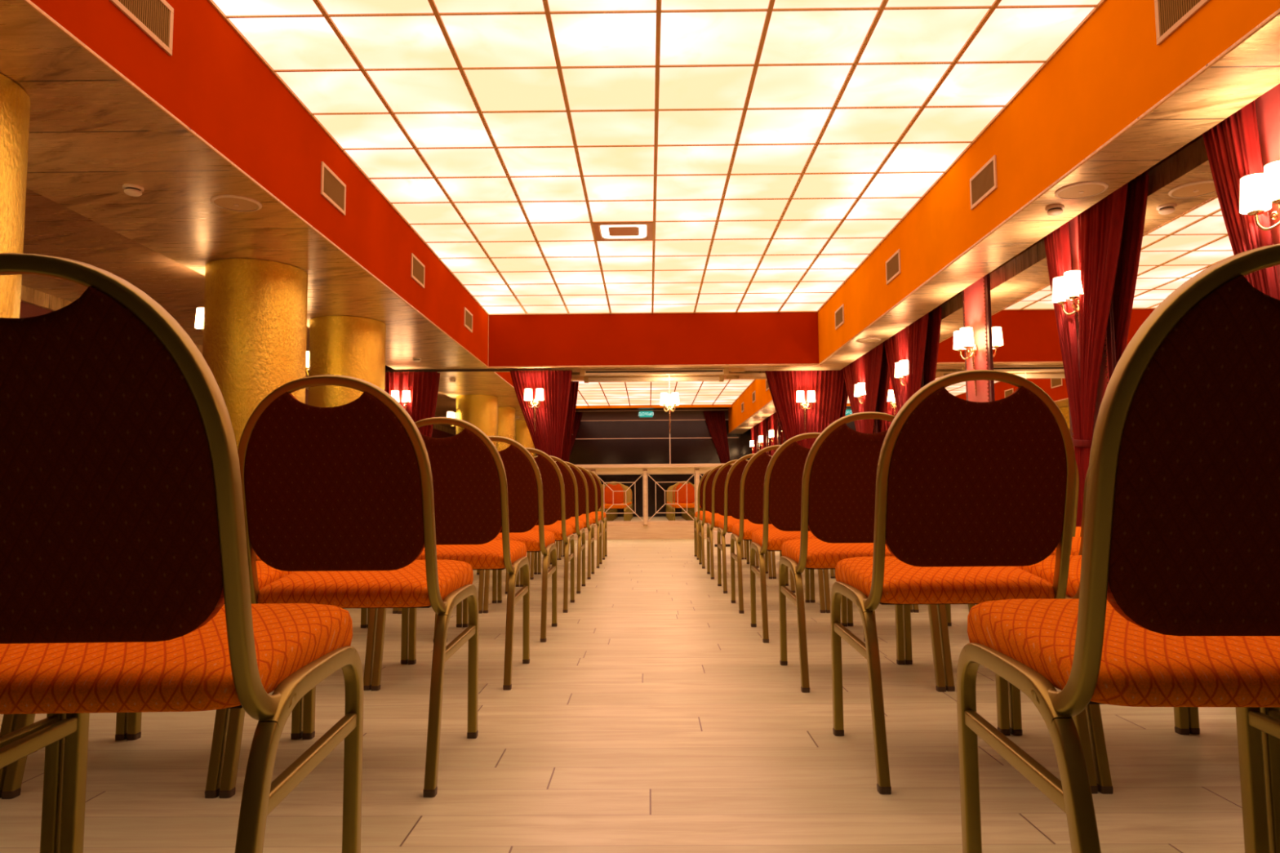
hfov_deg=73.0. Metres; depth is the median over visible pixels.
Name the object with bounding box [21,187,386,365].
wall
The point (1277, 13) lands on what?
trim
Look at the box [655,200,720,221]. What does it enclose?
panel
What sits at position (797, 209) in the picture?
panel
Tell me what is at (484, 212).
panel
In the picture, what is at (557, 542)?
banquet chair
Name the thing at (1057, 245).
drape
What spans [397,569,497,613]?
banquet chair
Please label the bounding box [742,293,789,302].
panel
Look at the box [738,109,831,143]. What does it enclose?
panel
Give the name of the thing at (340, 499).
banquet chair
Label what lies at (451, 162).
panel
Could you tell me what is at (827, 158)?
panel
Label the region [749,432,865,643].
banquet chair
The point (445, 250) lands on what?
panel
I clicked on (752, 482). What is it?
banquet chair
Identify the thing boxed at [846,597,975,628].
banquet chair
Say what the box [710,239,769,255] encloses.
panel
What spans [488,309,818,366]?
beam
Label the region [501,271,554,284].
panel
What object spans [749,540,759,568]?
banquet chair
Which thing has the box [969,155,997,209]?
air vent
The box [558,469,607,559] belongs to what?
banquet chair
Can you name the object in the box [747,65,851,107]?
panel
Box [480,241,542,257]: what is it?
panel
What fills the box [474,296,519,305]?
panel
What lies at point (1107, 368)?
panel
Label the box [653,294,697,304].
panel
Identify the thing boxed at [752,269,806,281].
panel
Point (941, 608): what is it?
banquet chair
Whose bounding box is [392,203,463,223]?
panel
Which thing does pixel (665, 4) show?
panel
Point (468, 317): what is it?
air vent
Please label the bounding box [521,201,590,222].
panel
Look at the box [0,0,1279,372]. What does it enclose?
ceiling
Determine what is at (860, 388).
wall sconce
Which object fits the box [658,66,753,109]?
panel
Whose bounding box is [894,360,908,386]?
wall sconce
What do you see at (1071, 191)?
grille
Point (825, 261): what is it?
panel
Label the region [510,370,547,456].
drape
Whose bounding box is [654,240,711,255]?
panel
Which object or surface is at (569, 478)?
banquet chair
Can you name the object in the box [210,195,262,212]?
ceiling speaker
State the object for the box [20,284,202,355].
trim
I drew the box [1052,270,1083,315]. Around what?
wall sconce
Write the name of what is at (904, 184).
panel
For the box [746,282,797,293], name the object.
panel
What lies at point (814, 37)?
panel
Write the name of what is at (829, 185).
panel
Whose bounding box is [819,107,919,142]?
panel
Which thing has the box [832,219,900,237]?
panel
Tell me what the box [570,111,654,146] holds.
panel
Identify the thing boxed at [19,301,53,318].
wall
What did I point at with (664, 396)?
wall sconce
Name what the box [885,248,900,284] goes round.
air vent
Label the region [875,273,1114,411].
wall
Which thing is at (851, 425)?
mirror panel
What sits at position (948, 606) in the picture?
banquet chair
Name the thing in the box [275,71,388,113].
panel
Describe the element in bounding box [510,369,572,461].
curtain
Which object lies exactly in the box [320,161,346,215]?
air vent
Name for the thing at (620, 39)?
panel
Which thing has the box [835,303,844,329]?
air vent
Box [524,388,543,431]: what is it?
wall sconce
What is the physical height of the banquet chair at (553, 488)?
0.923 m
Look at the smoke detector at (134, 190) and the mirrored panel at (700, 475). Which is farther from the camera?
the mirrored panel at (700, 475)
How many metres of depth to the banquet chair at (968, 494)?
1.93 m
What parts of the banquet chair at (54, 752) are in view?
leg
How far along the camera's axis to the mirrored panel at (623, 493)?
12.90 m
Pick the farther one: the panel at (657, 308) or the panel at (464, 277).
the panel at (657, 308)
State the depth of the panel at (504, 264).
9.77 m
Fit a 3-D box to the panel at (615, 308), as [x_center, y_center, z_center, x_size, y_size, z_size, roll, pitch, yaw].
[-0.124,-1.658,12.121,0.573,0.012,0.532,0,-5,1]
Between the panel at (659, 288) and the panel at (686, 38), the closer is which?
the panel at (686, 38)
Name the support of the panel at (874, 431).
attached to the wall at (988, 273)
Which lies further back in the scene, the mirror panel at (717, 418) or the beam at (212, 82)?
the mirror panel at (717, 418)
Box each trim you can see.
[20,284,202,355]
[22,0,488,368]
[207,0,1106,315]
[307,368,552,373]
[488,315,488,344]
[488,364,818,368]
[668,374,670,463]
[818,10,1279,364]
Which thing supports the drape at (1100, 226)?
hanging from the curtain at (1100, 226)
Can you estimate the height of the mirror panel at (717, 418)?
1.550 m
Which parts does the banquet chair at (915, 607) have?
leg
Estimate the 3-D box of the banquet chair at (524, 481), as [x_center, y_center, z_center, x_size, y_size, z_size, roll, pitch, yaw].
[-0.658,0.522,4.112,0.474,0.923,0.548,0,-5,1]
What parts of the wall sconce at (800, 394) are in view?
lamp shade, stem, lamp shade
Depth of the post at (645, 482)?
12.82 m
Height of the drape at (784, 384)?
1.485 m
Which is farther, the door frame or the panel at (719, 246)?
the door frame
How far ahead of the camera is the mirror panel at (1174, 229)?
5.00 m
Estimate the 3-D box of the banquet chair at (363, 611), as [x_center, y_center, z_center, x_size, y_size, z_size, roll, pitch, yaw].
[-1.614,0.529,4.114,0.474,0.923,0.548,0,-5,1]
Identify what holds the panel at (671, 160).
attached to the ceiling at (547, 12)
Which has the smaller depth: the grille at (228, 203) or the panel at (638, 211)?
the grille at (228, 203)
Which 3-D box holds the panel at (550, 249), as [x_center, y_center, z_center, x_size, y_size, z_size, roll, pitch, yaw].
[-0.754,-1.887,9.163,0.573,0.012,0.586,0,-5,1]
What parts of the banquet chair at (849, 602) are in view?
leg, leg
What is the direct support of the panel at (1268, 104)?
attached to the wall at (988, 273)
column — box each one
[0,73,30,318]
[202,258,307,448]
[307,315,386,407]
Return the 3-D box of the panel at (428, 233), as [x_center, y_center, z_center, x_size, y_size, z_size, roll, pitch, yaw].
[-1.938,-1.925,8.576,0.530,0.012,0.586,0,-5,1]
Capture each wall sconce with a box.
[195,307,204,337]
[306,351,309,376]
[391,390,410,409]
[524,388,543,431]
[660,392,679,434]
[795,391,815,432]
[854,382,866,404]
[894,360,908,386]
[953,327,977,395]
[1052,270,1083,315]
[1240,160,1279,231]
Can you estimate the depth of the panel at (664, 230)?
8.55 m
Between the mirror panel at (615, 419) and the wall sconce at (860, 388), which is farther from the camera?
the mirror panel at (615, 419)
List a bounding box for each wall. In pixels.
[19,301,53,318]
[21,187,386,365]
[307,365,786,480]
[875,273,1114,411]
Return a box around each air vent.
[109,0,173,56]
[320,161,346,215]
[410,253,424,288]
[463,306,472,333]
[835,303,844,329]
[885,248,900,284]
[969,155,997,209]
[1154,0,1209,45]
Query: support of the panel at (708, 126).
attached to the ceiling at (547, 12)
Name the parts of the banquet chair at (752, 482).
leg, rail, leg, seat, frame, leg, leg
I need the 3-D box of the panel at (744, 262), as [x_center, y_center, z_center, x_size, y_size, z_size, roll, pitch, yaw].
[1.052,-1.855,9.745,0.573,0.012,0.586,0,-5,1]
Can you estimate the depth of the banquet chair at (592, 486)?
7.83 m
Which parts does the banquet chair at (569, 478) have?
leg, frame, seat, leg, rail, leg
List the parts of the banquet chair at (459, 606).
leg, leg, leg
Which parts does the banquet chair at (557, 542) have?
leg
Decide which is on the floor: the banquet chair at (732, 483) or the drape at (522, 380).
the banquet chair at (732, 483)
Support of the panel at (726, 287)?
attached to the ceiling at (547, 12)
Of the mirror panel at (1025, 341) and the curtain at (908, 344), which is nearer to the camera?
the mirror panel at (1025, 341)
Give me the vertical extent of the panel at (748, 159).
0.012 m
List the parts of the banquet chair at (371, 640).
leg, leg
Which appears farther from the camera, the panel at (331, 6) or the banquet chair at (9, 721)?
the panel at (331, 6)
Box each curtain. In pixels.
[385,371,437,436]
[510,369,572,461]
[766,368,844,448]
[842,342,883,433]
[884,312,928,412]
[1044,182,1128,526]
[1202,100,1279,299]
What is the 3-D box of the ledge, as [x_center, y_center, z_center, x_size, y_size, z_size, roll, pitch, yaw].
[0.929,0.623,12.852,4.396,0.136,0.160,0,-5,1]
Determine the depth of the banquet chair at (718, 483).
6.72 m
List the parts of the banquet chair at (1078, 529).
seat, frame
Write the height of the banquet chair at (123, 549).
0.923 m
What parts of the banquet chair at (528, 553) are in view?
leg, leg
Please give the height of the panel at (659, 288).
0.012 m
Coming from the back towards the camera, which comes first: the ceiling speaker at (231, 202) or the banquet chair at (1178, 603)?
the ceiling speaker at (231, 202)
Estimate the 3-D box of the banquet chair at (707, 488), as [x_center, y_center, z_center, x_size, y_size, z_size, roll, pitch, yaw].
[0.785,0.811,7.897,0.474,0.923,0.548,0,-5,1]
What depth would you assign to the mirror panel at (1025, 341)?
6.83 m
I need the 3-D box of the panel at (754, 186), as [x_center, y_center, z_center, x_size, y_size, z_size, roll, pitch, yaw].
[1.028,-2.044,7.352,0.573,0.012,0.586,0,-5,1]
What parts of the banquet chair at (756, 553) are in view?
leg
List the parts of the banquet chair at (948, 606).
leg, frame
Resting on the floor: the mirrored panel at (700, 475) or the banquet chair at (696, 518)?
the banquet chair at (696, 518)
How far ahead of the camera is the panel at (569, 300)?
11.56 m
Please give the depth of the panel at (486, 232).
8.56 m
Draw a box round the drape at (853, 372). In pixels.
[842,355,864,433]
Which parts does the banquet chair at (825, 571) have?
leg, leg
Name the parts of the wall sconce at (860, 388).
lamp shade, lamp shade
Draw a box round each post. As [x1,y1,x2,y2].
[643,469,648,525]
[694,469,699,522]
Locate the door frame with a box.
[579,368,744,376]
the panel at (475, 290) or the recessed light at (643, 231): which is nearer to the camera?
the recessed light at (643, 231)
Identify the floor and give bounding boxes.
[0,538,1244,852]
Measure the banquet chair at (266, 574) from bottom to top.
0.923 m
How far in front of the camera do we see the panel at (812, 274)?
10.33 m
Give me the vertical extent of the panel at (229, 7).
0.012 m
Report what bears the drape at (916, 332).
hanging from the curtain at (908, 344)
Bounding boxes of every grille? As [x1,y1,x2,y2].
[213,197,258,210]
[857,339,879,342]
[1057,184,1105,198]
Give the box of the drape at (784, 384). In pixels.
[766,370,803,446]
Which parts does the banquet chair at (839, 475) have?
leg, rail, leg, seat, frame, leg, leg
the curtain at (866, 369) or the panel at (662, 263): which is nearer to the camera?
the panel at (662, 263)
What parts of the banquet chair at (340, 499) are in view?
leg, leg, frame, backrest, seat, leg, rail, leg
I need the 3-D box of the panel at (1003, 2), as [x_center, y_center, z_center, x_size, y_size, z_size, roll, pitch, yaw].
[2.181,-2.291,4.350,0.539,0.012,0.586,0,-5,1]
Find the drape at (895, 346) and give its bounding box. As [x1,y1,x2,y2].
[884,328,906,412]
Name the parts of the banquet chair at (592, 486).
frame, seat, leg, leg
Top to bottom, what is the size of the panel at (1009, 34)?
0.012 m
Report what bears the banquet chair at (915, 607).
on the floor
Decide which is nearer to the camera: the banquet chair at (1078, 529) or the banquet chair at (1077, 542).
the banquet chair at (1077, 542)
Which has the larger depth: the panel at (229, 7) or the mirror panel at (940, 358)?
the mirror panel at (940, 358)
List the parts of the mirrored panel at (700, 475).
glass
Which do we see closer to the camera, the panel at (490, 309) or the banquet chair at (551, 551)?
the banquet chair at (551, 551)
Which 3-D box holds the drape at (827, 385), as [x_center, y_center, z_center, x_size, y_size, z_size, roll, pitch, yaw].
[2.717,-0.207,12.895,0.730,1.485,0.073,0,-5,1]
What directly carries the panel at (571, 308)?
attached to the ceiling at (547, 12)
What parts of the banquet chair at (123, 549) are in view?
leg, frame, seat, backrest, leg, rail, leg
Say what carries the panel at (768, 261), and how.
attached to the ceiling at (547, 12)
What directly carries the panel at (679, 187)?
attached to the ceiling at (547, 12)
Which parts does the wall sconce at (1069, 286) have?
lamp shade, arm, lamp shade, arm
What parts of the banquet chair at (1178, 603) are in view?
leg, rail, leg, seat, backrest, frame, leg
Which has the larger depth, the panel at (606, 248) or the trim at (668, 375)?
the trim at (668, 375)
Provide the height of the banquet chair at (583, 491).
0.923 m
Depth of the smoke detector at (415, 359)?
11.47 m
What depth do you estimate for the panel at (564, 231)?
8.56 m
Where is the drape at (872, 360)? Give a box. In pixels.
[862,342,883,433]
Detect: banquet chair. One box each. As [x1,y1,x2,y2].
[0,253,363,852]
[0,712,128,797]
[0,713,66,852]
[1,560,303,799]
[218,374,478,798]
[255,553,408,690]
[342,600,462,640]
[360,608,367,627]
[370,417,529,690]
[392,608,397,613]
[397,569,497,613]
[446,435,557,642]
[472,551,537,574]
[483,447,574,613]
[505,569,519,594]
[520,455,585,593]
[529,461,594,579]
[548,465,602,568]
[550,551,551,564]
[555,540,562,559]
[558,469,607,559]
[693,467,743,559]
[698,464,751,568]
[706,459,772,579]
[716,453,795,593]
[730,444,825,613]
[743,540,746,559]
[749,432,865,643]
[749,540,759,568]
[764,550,834,578]
[778,411,946,693]
[785,565,788,586]
[809,568,912,613]
[830,369,1097,794]
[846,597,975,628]
[902,471,1076,691]
[912,604,919,612]
[945,459,1079,626]
[956,244,1279,852]
[1008,555,1189,794]
[1053,466,1088,555]
[1075,472,1087,537]
[1187,706,1199,734]
[1260,706,1279,852]
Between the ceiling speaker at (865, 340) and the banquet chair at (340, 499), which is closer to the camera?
the banquet chair at (340, 499)
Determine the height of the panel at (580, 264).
0.012 m
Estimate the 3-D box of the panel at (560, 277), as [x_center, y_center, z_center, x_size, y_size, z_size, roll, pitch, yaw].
[-0.742,-1.793,10.360,0.573,0.012,0.586,0,-5,1]
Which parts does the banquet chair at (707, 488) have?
leg, leg, seat, frame, leg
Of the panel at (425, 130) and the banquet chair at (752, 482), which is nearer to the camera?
the banquet chair at (752, 482)
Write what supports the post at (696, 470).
attached to the floor
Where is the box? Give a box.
[713,530,732,546]
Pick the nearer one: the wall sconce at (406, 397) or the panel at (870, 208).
the panel at (870, 208)
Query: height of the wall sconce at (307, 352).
0.608 m
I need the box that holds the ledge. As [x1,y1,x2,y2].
[574,463,733,474]
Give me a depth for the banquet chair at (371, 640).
2.99 m
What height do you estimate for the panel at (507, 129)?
0.012 m
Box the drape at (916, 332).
[905,312,928,400]
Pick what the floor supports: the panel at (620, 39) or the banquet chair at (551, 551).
the banquet chair at (551, 551)
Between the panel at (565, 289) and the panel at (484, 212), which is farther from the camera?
the panel at (565, 289)
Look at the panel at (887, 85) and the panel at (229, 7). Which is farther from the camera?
the panel at (887, 85)
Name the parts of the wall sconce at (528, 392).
lamp shade, stem, lamp shade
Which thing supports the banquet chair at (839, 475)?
on the floor
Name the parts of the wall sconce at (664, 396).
lamp shade, stem, lamp shade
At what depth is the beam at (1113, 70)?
5.21 m
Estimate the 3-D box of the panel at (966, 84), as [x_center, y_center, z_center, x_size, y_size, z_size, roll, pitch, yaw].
[2.193,-2.196,5.547,0.539,0.012,0.586,0,-5,1]
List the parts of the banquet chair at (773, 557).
leg, leg, leg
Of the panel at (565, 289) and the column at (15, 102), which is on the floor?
the column at (15, 102)
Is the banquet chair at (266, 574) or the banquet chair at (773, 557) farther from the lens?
the banquet chair at (773, 557)
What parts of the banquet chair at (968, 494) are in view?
leg, rail, leg, seat, backrest, frame, leg, leg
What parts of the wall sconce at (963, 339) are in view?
lamp shade, arm, lamp shade, arm, stem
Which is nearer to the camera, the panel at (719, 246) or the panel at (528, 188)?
the panel at (528, 188)
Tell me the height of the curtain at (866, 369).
2.571 m
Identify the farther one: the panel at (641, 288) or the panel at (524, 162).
the panel at (641, 288)
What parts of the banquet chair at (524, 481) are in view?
leg, frame, seat, leg, rail, leg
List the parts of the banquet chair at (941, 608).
leg, leg, frame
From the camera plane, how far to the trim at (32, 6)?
4.36 m
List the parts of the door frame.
casing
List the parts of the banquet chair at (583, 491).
leg, leg, frame, seat, leg, rail, leg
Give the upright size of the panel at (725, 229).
0.012 m
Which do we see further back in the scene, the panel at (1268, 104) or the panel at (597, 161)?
the panel at (597, 161)
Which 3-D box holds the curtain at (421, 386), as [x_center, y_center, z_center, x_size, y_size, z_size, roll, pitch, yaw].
[-3.296,0.415,12.380,0.768,2.420,0.094,-1,-5,1]
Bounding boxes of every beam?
[30,0,488,366]
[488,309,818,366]
[817,0,1279,363]
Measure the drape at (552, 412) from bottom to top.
2.420 m
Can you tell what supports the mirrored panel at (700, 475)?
attached to the wall at (387, 367)
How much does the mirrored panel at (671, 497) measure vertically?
0.717 m
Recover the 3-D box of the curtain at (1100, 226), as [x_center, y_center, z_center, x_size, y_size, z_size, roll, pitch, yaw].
[2.973,-0.235,5.706,0.094,2.570,1.073,0,-5,1]
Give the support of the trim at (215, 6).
attached to the ceiling at (547, 12)
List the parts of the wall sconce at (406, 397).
lamp shade, lamp shade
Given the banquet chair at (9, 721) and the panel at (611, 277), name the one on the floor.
the banquet chair at (9, 721)
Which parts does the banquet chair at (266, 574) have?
leg, leg, leg, seat, leg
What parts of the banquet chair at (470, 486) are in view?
leg, leg, frame, seat, leg, rail, leg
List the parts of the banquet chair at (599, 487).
leg, frame, seat, leg, leg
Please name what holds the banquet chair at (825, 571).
on the floor
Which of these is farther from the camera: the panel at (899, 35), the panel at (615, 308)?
the panel at (615, 308)
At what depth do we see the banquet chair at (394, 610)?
4.84 m
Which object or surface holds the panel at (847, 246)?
attached to the ceiling at (547, 12)
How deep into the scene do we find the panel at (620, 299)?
11.57 m
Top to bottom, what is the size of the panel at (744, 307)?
0.012 m
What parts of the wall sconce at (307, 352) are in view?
lamp shade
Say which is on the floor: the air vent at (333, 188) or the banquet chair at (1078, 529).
the banquet chair at (1078, 529)
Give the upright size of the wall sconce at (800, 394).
0.608 m
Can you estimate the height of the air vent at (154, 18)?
0.236 m
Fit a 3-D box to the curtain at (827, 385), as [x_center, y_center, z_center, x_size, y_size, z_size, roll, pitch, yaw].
[2.482,-0.206,12.892,1.198,1.485,0.094,0,-5,0]
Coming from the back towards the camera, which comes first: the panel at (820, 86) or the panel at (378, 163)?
the panel at (378, 163)
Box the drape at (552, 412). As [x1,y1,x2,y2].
[537,369,572,461]
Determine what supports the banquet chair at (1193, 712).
on the floor
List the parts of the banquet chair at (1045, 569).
leg, seat, frame, leg, leg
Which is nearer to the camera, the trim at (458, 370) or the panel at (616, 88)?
the panel at (616, 88)
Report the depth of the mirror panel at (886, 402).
10.94 m
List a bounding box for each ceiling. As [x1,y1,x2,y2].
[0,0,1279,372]
[226,0,1097,314]
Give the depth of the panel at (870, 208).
7.93 m
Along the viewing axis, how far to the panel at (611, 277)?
10.36 m
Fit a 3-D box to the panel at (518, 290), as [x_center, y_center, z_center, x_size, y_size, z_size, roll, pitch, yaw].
[-1.335,-1.740,10.963,0.573,0.012,0.586,0,-5,1]
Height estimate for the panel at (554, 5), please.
0.012 m
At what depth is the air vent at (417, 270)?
8.57 m
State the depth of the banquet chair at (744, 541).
8.71 m
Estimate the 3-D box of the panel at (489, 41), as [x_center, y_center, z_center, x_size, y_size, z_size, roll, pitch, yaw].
[-0.796,-2.219,4.977,0.573,0.012,0.586,0,-5,1]
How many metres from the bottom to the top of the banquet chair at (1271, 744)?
0.923 m
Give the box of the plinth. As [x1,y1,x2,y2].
[573,521,718,539]
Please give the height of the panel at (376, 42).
0.012 m
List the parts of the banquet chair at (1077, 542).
seat, frame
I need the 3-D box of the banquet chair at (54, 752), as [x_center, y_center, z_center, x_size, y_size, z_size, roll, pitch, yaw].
[-1.178,0.293,1.171,0.474,0.923,0.548,0,-5,1]
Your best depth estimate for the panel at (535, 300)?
11.58 m
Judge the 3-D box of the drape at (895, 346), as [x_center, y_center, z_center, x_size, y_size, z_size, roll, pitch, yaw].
[3.022,0.116,10.139,0.072,2.571,0.906,0,-5,1]
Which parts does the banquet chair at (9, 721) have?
leg, leg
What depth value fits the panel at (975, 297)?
7.77 m
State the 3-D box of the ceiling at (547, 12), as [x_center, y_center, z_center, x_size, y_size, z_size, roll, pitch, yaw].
[-1.256,-2.201,6.547,8.900,0.255,13.520,0,-5,1]
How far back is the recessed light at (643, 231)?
8.55 m
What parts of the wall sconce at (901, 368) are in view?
lamp shade, lamp shade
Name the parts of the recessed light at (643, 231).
plate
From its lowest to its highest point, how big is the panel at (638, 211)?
0.012 m
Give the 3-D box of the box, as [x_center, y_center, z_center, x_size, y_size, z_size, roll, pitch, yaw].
[1.045,1.416,10.912,0.220,0.190,0.180,0,-5,1]
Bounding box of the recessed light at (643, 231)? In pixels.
[592,222,653,240]
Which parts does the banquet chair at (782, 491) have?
leg, rail, leg, seat, frame, leg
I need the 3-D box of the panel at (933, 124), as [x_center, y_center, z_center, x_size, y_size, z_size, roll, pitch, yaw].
[2.199,-2.148,6.145,0.539,0.012,0.586,0,-5,1]
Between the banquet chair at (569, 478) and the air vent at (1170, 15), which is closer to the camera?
the air vent at (1170, 15)
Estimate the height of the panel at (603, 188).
0.012 m
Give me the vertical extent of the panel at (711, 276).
0.012 m
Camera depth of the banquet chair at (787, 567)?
6.16 m
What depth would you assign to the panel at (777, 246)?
9.14 m
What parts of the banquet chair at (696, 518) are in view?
leg, leg, seat, frame, leg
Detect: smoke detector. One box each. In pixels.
[122,183,143,196]
[412,357,421,362]
[1045,204,1064,216]
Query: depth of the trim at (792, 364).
12.32 m
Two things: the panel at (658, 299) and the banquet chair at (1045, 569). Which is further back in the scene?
the panel at (658, 299)
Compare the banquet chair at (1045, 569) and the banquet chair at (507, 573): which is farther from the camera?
the banquet chair at (507, 573)
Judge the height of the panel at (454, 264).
0.012 m
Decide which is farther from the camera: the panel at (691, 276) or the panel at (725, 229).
the panel at (691, 276)
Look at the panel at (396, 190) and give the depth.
7.38 m
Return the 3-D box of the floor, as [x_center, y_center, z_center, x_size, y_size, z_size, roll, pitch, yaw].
[-1.231,1.221,6.276,8.900,0.120,13.520,0,-5,1]
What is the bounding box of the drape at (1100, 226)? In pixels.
[1077,182,1128,505]
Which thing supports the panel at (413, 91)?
attached to the ceiling at (547, 12)
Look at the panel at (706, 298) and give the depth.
11.53 m
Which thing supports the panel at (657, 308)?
attached to the ceiling at (547, 12)
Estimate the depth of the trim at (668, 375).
12.97 m
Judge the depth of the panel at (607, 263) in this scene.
9.75 m
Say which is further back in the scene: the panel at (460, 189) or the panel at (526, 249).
the panel at (526, 249)
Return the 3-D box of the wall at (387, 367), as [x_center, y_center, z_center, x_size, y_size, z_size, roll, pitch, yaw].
[-1.177,-0.056,13.089,8.900,3.500,0.138,0,-5,1]
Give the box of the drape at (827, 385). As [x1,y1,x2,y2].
[803,368,844,448]
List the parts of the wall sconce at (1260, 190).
lamp shade, arm, lamp shade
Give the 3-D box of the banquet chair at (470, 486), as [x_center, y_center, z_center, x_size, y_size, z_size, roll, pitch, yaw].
[-0.674,0.447,3.165,0.474,0.923,0.548,0,-5,0]
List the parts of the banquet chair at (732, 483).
leg, rail, leg, seat, frame, leg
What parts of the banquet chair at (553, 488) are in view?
leg, leg, frame, seat, leg, rail, leg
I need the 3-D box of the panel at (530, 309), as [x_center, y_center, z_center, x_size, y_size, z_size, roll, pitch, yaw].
[-1.324,-1.648,12.133,0.573,0.012,0.532,0,-5,1]
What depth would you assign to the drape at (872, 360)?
11.27 m
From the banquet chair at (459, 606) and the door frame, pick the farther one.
the door frame
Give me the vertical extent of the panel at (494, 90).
0.012 m
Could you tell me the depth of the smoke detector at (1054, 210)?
5.56 m
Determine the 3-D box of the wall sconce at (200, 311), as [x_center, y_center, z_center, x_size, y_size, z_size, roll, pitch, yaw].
[-3.521,-0.648,7.089,0.172,0.608,0.284,0,-5,1]
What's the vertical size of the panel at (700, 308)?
0.012 m
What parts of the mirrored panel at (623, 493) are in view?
frame, frame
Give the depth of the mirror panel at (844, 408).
12.99 m
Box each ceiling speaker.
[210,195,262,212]
[856,337,880,342]
[1054,181,1108,199]
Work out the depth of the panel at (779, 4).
4.62 m
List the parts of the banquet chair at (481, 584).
leg, leg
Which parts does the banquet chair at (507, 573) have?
leg, leg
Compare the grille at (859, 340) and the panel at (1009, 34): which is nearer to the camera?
the panel at (1009, 34)
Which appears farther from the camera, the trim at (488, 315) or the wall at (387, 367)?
the wall at (387, 367)
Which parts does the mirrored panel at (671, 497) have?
frame, frame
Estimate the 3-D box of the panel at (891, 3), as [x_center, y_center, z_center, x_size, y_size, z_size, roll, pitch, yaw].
[1.598,-2.286,4.356,0.573,0.012,0.586,0,-5,1]
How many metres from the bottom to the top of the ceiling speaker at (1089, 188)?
0.019 m
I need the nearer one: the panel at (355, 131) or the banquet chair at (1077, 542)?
the banquet chair at (1077, 542)
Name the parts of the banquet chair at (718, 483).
leg, leg, seat, frame, leg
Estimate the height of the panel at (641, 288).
0.012 m
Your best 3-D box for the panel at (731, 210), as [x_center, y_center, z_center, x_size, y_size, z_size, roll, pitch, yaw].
[1.034,-1.997,7.950,0.573,0.012,0.586,0,-5,1]
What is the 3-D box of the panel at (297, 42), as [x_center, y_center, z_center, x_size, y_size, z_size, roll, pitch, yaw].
[-1.974,-2.209,4.988,0.530,0.012,0.586,0,-5,1]
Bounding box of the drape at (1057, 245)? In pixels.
[1044,221,1082,526]
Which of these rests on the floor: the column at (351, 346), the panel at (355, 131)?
the column at (351, 346)
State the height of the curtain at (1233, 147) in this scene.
2.570 m
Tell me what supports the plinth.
on the floor
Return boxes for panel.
[212,0,322,15]
[229,17,358,70]
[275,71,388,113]
[305,371,537,457]
[314,114,412,148]
[319,0,433,14]
[330,15,457,68]
[345,149,432,177]
[366,70,476,111]
[370,178,448,202]
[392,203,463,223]
[395,113,493,147]
[410,224,475,241]
[418,148,506,177]
[426,242,486,257]
[433,0,544,13]
[438,177,516,201]
[440,14,556,67]
[440,258,497,271]
[453,272,505,284]
[454,202,526,222]
[464,68,565,111]
[464,284,512,295]
[468,223,534,241]
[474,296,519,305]
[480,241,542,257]
[482,306,524,314]
[483,111,573,146]
[491,257,548,271]
[497,147,579,176]
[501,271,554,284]
[509,284,559,295]
[511,177,585,200]
[516,295,564,305]
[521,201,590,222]
[523,306,567,313]
[530,222,593,240]
[538,241,597,257]
[546,257,599,271]
[547,0,656,11]
[551,13,656,66]
[551,271,603,283]
[557,284,605,294]
[560,372,669,464]
[561,67,655,110]
[562,295,607,305]
[566,305,609,313]
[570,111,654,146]
[577,146,653,175]
[583,176,653,199]
[588,200,653,222]
[595,473,644,522]
[596,240,652,256]
[600,257,652,270]
[603,271,652,283]
[605,283,652,294]
[608,294,651,304]
[609,305,651,312]
[646,473,695,521]
[653,270,703,282]
[653,283,700,293]
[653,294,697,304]
[653,304,695,312]
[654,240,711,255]
[654,256,706,270]
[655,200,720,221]
[655,222,715,239]
[656,175,726,199]
[657,110,742,145]
[657,146,733,174]
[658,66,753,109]
[659,11,766,65]
[661,0,769,9]
[669,370,784,463]
[695,303,738,311]
[697,293,743,303]
[698,473,704,511]
[700,282,749,293]
[702,270,755,282]
[706,255,761,269]
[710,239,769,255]
[714,221,777,239]
[719,200,787,220]
[724,174,799,199]
[730,145,813,173]
[737,303,782,311]
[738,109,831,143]
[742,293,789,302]
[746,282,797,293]
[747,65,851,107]
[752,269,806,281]
[758,255,816,268]
[759,9,878,64]
[765,239,827,254]
[773,0,882,8]
[773,220,840,238]
[780,302,824,311]
[782,199,855,219]
[786,293,832,302]
[792,173,873,198]
[793,281,843,292]
[801,269,854,280]
[804,143,894,173]
[810,254,867,268]
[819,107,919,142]
[821,238,883,253]
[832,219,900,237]
[837,64,950,106]
[840,378,848,426]
[846,198,919,218]
[847,393,856,431]
[858,8,988,62]
[861,173,942,197]
[872,410,876,433]
[875,342,897,432]
[879,142,970,172]
[885,0,995,7]
[901,106,1003,142]
[922,290,966,399]
[926,62,1043,106]
[958,7,1094,62]
[962,274,993,402]
[988,237,1070,431]
[998,0,1101,5]
[1068,215,1114,448]
[1111,133,1234,368]
[1254,83,1279,288]
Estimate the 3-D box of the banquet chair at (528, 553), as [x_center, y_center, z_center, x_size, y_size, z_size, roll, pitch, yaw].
[-1.101,0.754,6.996,0.474,0.923,0.548,0,-5,1]
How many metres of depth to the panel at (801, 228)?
8.54 m
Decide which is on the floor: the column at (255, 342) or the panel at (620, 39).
the column at (255, 342)
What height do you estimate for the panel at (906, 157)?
0.012 m
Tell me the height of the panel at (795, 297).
0.012 m
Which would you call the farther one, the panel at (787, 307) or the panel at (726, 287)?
the panel at (787, 307)
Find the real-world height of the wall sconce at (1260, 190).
0.608 m

